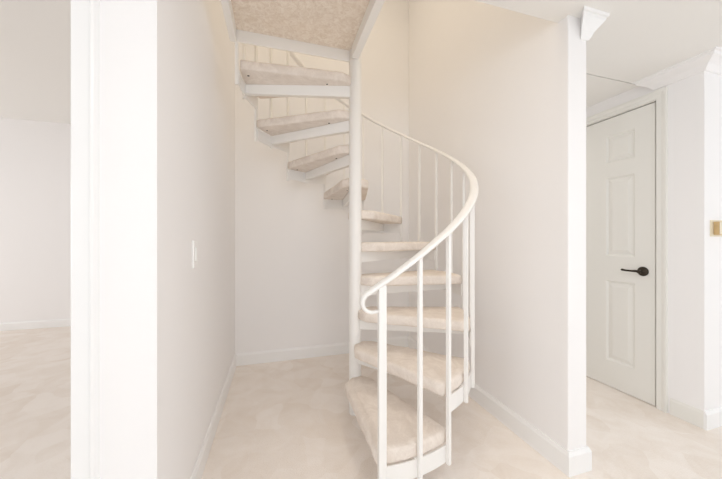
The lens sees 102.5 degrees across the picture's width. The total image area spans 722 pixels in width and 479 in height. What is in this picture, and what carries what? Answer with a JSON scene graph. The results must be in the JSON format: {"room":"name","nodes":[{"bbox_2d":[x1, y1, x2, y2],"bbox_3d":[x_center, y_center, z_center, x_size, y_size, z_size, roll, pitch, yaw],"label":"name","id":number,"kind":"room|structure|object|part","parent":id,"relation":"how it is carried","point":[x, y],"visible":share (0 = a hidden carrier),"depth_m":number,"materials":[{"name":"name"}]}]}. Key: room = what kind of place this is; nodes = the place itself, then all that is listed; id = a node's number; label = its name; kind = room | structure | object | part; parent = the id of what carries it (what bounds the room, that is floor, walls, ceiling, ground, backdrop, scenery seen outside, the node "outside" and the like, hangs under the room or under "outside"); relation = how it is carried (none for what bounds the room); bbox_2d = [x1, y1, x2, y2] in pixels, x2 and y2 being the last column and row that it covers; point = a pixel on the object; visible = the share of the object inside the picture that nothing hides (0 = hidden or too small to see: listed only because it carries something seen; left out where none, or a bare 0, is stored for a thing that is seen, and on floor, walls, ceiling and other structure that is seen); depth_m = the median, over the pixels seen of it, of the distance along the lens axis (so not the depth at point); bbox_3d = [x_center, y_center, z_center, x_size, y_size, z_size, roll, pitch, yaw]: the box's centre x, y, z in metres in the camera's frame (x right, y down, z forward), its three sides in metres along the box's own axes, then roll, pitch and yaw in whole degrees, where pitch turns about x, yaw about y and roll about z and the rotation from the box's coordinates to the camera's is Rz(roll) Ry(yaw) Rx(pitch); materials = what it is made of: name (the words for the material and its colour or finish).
{"room":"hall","nodes":[
{"label":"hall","id":0,"kind":"room"},
{"bbox_2d":[0,118,70,322],"bbox_3d":[-4.011,-0.210,2.209,5.545,2.920,4.205,0,0,-16],"label":"wall","id":1,"kind":"structure","parent":0,"point":[35,156],"depth_m":4.07,"materials":[{"name":"white paint"}]},
{"bbox_2d":[0,318,70,330],"bbox_3d":[-4.638,1.195,4.052,5.378,0.110,0.015,0,0,-16],"label":"baseboard","id":2,"kind":"structure","parent":1,"relation":"attached to","point":[5,326],"depth_m":4.07,"materials":[{"name":"white paint"}]},
{"bbox_2d":[0,0,70,123],"bbox_3d":[-4.011,-1.720,2.209,5.545,0.100,4.205,0,0,-16],"label":"ceiling","id":3,"kind":"structure","parent":0,"point":[35,35],"depth_m":2.70,"materials":[{"name":"white paint"}]},
{"bbox_2d":[100,0,234,478],"bbox_3d":[-1.083,-1.250,1.897,0.232,5.000,1.960,0,0,-16],"label":"wall","id":4,"kind":"structure","parent":0,"point":[167,67],"depth_m":1.05,"materials":[{"name":"white paint"}]},
{"bbox_2d":[71,0,99,478],"bbox_3d":[-0.881,0.100,0.922,0.071,2.300,0.025,0,0,-16],"label":"trim","id":5,"kind":"structure","parent":4,"relation":"attached to","point":[85,14],"depth_m":0.92,"materials":[{"name":"white paint"}]},
{"bbox_2d":[192,240,197,267],"bbox_3d":[-0.821,0.072,1.439,0.014,0.134,0.076,0,0,-16],"label":"light switch","id":6,"kind":"object","parent":4,"relation":"attached to","point":[194,243],"visible":1,"depth_m":1.41,"materials":[{"name":"white plastic"}]},
{"bbox_2d":[190,354,236,478],"bbox_3d":[-0.965,1.191,1.932,0.015,0.118,1.959,0,0,-16],"label":"baseboard","id":7,"kind":"structure","parent":4,"relation":"attached to","point":[198,470],"depth_m":1.80,"materials":[{"name":"white paint"}]},
{"bbox_2d":[235,0,408,354],"bbox_3d":[-0.413,-1.250,3.193,2.248,5.000,0.150,0,0,-16],"label":"wall","id":8,"kind":"structure","parent":0,"point":[292,253],"depth_m":3.08,"materials":[{"name":"white paint"}]},
{"bbox_2d":[236,336,407,365],"bbox_3d":[-0.342,1.191,3.128,1.853,0.118,0.015,0,0,-16],"label":"baseboard","id":9,"kind":"structure","parent":8,"relation":"attached to","point":[258,357],"depth_m":3.04,"materials":[{"name":"white paint"}]},
{"bbox_2d":[0,326,721,478],"bbox_3d":[-0.445,1.300,0.807,11.600,0.100,10.200,0,0,-16],"label":"floor","id":10,"kind":"structure","parent":0,"point":[288,419],"depth_m":1.90,"materials":[{"name":"carpet"}]},
{"bbox_2d":[221,0,478,478],"bbox_3d":[-0.046,-0.476,2.099,1.718,3.452,1.705,0,0,-16],"label":"spiral staircase","id":11,"kind":"structure","parent":10,"relation":"on","point":[394,430],"depth_m":1.91,"materials":[{"name":"white metal"}]},
{"bbox_3d":[-0.812,-1.056,2.072,0.029,0.086,0.374,0,0,-2],"label":"fascia plate","id":12,"kind":"part","parent":11,"relation":"part of","materials":[{"name":"white paint"}]},
{"bbox_3d":[-0.736,-0.818,2.432,0.029,0.086,0.374,0,0,26],"label":"fascia plate","id":13,"kind":"part","parent":11,"relation":"part of","materials":[{"name":"white paint"}]},
{"bbox_3d":[-0.503,-0.580,2.715,0.374,0.086,0.029,0,0,-37],"label":"fascia plate","id":14,"kind":"part","parent":11,"relation":"part of","materials":[{"name":"white paint"}]},
{"bbox_3d":[-0.164,-0.342,2.858,0.374,0.086,0.029,0,0,-9],"label":"fascia plate","id":15,"kind":"part","parent":11,"relation":"part of","materials":[{"name":"white paint"}]},
{"bbox_3d":[0.202,-0.104,2.828,0.374,0.086,0.029,0,0,18],"label":"fascia plate","id":16,"kind":"part","parent":11,"relation":"part of","materials":[{"name":"white paint"}]},
{"bbox_3d":[0.096,0.728,1.314,0.035,1.044,0.035,0,0,-10],"label":"newel post","id":17,"kind":"part","parent":11,"relation":"part of","materials":[{"name":"white metal"}]},
{"bbox_3d":[0.012,-0.933,2.172,1.654,2.538,1.469,0,0,35],"label":"handrail","id":18,"kind":"part","parent":11,"relation":"part of","materials":[{"name":"white metal"}]},
{"bbox_3d":[0.269,1.085,1.391,0.374,0.086,0.029,0,0,-24],"label":"fascia plate","id":19,"kind":"part","parent":11,"relation":"part of","materials":[{"name":"white paint"}]},
{"bbox_3d":[0.513,0.134,2.632,0.029,0.086,0.374,0,0,-44],"label":"fascia plate","id":20,"kind":"part","parent":11,"relation":"part of","materials":[{"name":"white paint"}]},
{"bbox_3d":[0.698,0.372,2.315,0.029,0.086,0.374,0,0,-16],"label":"fascia plate","id":21,"kind":"part","parent":11,"relation":"part of","materials":[{"name":"white paint"}]},
{"bbox_3d":[0.560,0.847,1.615,0.029,0.086,0.374,0,0,39],"label":"fascia plate","id":22,"kind":"part","parent":11,"relation":"part of","materials":[{"name":"white paint"}]},
{"bbox_3d":[0.715,0.610,1.948,0.029,0.086,0.374,0,0,11],"label":"fascia plate","id":23,"kind":"part","parent":11,"relation":"part of","materials":[{"name":"white paint"}]},
{"bbox_2d":[409,0,585,450],"bbox_3d":[0.895,-1.250,2.490,0.133,5.000,1.935,0,0,-16],"label":"wall","id":24,"kind":"structure","parent":0,"point":[500,92],"depth_m":1.90,"materials":[{"name":"white paint"}]},
{"bbox_2d":[408,336,591,476],"bbox_3d":[0.744,1.189,3.008,0.165,0.122,3.046,0,0,-16],"label":"baseboard","id":25,"kind":"structure","parent":24,"relation":"attached to","point":[577,461],"depth_m":1.72,"materials":[{"name":"white paint"}]},
{"bbox_2d":[581,6,609,41],"bbox_3d":[0.793,-1.139,2.994,0.185,0.115,3.100,0,0,-16],"label":"trim","id":26,"kind":"structure","parent":24,"relation":"attached to","point":[592,19],"depth_m":1.53,"materials":[{"name":"white paint"}]},
{"bbox_2d":[475,0,721,107],"bbox_3d":[-0.206,-1.303,-0.008,11.600,0.214,8.500,0,0,-16],"label":"ceiling","id":27,"kind":"structure","parent":0,"point":[639,39],"depth_m":1.67,"materials":[{"name":"white paint"}]},
{"bbox_2d":[586,82,675,413],"bbox_3d":[1.348,-0.080,3.358,1.224,2.660,3.013,0,0,-16],"label":"wall","id":28,"kind":"structure","parent":0,"point":[638,91],"depth_m":2.07,"materials":[{"name":"white paint"}]},
{"bbox_2d":[586,102,655,405],"bbox_3d":[2.068,0.110,2.561,0.102,2.269,0.835,0,0,-16],"label":"door","id":29,"kind":"structure","parent":28,"relation":"in","point":[620,149],"depth_m":2.37,"materials":[{"name":"white paint"}]},
{"bbox_3d":[2.111,0.244,2.276,0.023,0.022,0.126,0,0,-16],"label":"lever","id":30,"kind":"part","parent":29,"relation":"part of","materials":[{"name":"brown metal"}]},
{"bbox_3d":[2.146,0.246,2.225,0.062,0.072,0.072,0,0,-16],"label":"handle","id":31,"kind":"part","parent":29,"relation":"part of","materials":[{"name":"brown metal"}]},
{"bbox_2d":[586,86,667,412],"bbox_3d":[2.132,0.074,2.579,0.156,2.351,0.987,0,0,-16],"label":"trim","id":32,"kind":"structure","parent":28,"relation":"attached to","point":[660,96],"depth_m":2.12,"materials":[{"name":"white paint"}]},
{"bbox_2d":[670,398,703,428],"bbox_3d":[2.236,1.191,1.992,0.008,0.118,0.171,0,0,-16],"label":"baseboard","id":33,"kind":"structure","parent":28,"relation":"attached to","point":[690,414],"depth_m":1.98,"materials":[{"name":"white paint"}]},
{"bbox_2d":[676,71,721,410],"bbox_3d":[3.631,-0.080,2.385,2.890,2.660,0.140,0,0,-16],"label":"wall","id":34,"kind":"structure","parent":0,"point":[698,96],"depth_m":1.95,"materials":[{"name":"white paint"}]},
{"bbox_2d":[632,46,721,89],"bbox_3d":[3.569,-1.153,2.426,2.985,0.085,0.445,0,0,-16],"label":"trim","id":35,"kind":"structure","parent":34,"relation":"attached to","point":[710,60],"depth_m":1.96,"materials":[{"name":"white paint"}]},
{"bbox_2d":[704,407,721,430],"bbox_3d":[3.649,1.191,2.309,2.898,0.118,0.015,0,0,-16],"label":"baseboard","id":36,"kind":"structure","parent":34,"relation":"attached to","point":[713,417],"depth_m":1.91,"materials":[{"name":"white paint"}]},
{"bbox_2d":[710,220,721,236],"bbox_3d":[2.392,-0.075,1.931,0.140,0.110,0.034,0,0,-16],"label":"wall box","id":37,"kind":"object","parent":34,"relation":"attached to","point":[715,225],"visible":1,"depth_m":1.92,"materials":[{"name":"beige"}]},
{"bbox_3d":[2.392,-0.075,1.931,0.080,0.088,0.026,0,0,-16],"label":"casing","id":38,"kind":"part","parent":37,"relation":"part of","materials":[{"name":"beige plastic"}]}
]}

